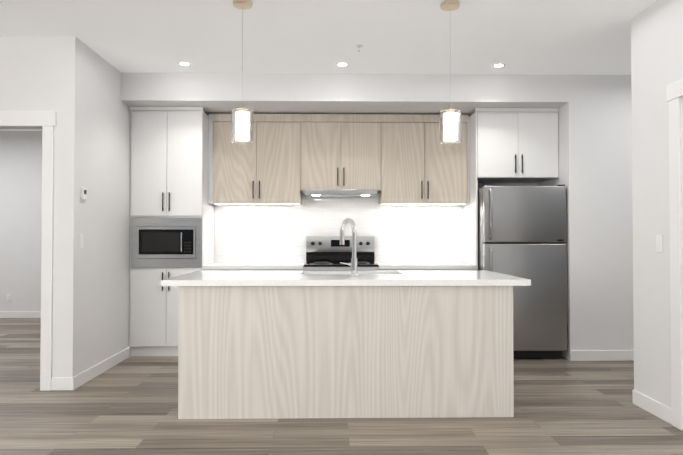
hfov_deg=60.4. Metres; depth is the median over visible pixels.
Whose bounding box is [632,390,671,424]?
baseboard
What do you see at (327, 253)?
range
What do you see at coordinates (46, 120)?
trim
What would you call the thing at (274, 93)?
soffit
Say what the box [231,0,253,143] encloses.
pendant light
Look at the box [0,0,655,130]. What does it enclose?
ceiling
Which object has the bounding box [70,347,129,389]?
baseboard
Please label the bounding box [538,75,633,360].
wall jog
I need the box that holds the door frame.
[666,79,682,429]
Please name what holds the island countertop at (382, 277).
on the kitchen island
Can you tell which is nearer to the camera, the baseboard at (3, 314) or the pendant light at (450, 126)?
the pendant light at (450, 126)
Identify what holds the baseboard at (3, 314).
attached to the wall at (20, 207)
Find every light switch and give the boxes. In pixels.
[79,234,82,247]
[656,235,662,251]
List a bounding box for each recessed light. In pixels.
[178,61,191,65]
[335,62,348,66]
[492,63,505,67]
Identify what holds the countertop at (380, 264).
on the base cabinet at (380, 268)
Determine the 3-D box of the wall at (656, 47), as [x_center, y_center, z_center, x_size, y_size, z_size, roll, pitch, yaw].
[2.258,-0.199,0.072,0.120,2.800,8.410,0,-1,-1]
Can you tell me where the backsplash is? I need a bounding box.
[214,192,462,262]
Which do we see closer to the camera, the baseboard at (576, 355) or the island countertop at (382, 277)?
the island countertop at (382, 277)
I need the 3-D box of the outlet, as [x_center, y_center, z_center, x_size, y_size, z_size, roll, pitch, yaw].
[-4.956,1.045,8.749,0.072,0.116,0.009,0,-1,-1]
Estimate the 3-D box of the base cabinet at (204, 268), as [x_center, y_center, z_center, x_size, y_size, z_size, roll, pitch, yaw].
[-0.901,0.868,6.231,1.020,0.879,0.616,0,-1,-1]
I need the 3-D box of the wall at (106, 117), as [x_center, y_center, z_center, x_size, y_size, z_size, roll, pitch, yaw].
[-2.219,-0.083,6.794,0.120,2.800,4.060,0,-1,-1]
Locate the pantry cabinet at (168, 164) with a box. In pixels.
[129,106,213,356]
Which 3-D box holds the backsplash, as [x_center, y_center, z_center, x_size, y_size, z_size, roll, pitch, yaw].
[-0.028,-0.018,6.569,2.775,0.819,0.008,0,-1,-1]
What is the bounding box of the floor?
[0,318,682,454]
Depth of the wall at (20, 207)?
8.76 m
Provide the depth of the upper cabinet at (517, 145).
6.00 m
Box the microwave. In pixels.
[131,218,201,267]
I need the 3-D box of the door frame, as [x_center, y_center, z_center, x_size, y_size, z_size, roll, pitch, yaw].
[2.188,0.163,3.231,0.142,2.185,1.120,0,-1,-1]
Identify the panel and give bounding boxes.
[463,111,477,269]
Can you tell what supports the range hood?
attached to the upper cabinet at (342, 151)
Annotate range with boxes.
[304,236,378,270]
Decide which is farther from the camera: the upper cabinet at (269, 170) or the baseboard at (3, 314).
the baseboard at (3, 314)
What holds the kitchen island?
on the floor
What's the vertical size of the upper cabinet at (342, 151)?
0.812 m
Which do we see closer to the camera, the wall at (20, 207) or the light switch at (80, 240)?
the light switch at (80, 240)
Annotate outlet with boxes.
[7,294,11,301]
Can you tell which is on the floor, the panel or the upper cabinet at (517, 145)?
the panel
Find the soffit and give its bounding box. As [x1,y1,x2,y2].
[121,72,568,116]
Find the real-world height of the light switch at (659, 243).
0.116 m
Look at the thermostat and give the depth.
4.78 m
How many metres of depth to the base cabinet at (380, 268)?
5.96 m
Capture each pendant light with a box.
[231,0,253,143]
[439,0,461,144]
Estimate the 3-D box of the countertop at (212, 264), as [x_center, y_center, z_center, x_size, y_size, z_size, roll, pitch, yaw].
[-0.901,0.407,6.234,1.020,0.040,0.627,0,-1,-1]
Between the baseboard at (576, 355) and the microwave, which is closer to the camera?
the baseboard at (576, 355)
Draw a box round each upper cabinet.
[212,114,303,204]
[304,114,383,193]
[379,114,467,205]
[475,108,558,182]
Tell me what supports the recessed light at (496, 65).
in the ceiling
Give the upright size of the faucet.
0.426 m
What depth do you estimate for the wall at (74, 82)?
4.66 m
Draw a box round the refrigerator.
[478,185,566,357]
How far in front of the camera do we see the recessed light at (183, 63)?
5.39 m
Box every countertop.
[161,270,530,285]
[202,263,304,266]
[376,263,475,266]
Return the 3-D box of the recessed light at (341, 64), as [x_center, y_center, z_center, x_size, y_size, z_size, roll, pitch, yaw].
[0.008,-1.505,5.419,0.128,0.004,0.128,0,-1,-1]
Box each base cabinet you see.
[202,267,303,270]
[379,267,475,270]
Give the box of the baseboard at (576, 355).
[570,350,633,360]
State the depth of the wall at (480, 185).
6.62 m
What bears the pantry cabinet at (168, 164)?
on the floor
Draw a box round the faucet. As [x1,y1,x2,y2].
[340,218,358,275]
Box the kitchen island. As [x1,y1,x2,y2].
[178,286,513,418]
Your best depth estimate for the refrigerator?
5.75 m
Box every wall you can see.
[0,36,83,376]
[0,131,41,310]
[84,44,129,370]
[214,183,537,262]
[631,0,682,407]
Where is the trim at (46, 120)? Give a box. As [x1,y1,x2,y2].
[0,111,55,390]
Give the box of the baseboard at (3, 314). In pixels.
[0,311,40,317]
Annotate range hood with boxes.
[305,190,376,196]
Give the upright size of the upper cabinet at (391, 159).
0.952 m
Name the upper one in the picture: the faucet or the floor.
the faucet
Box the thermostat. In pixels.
[80,188,86,198]

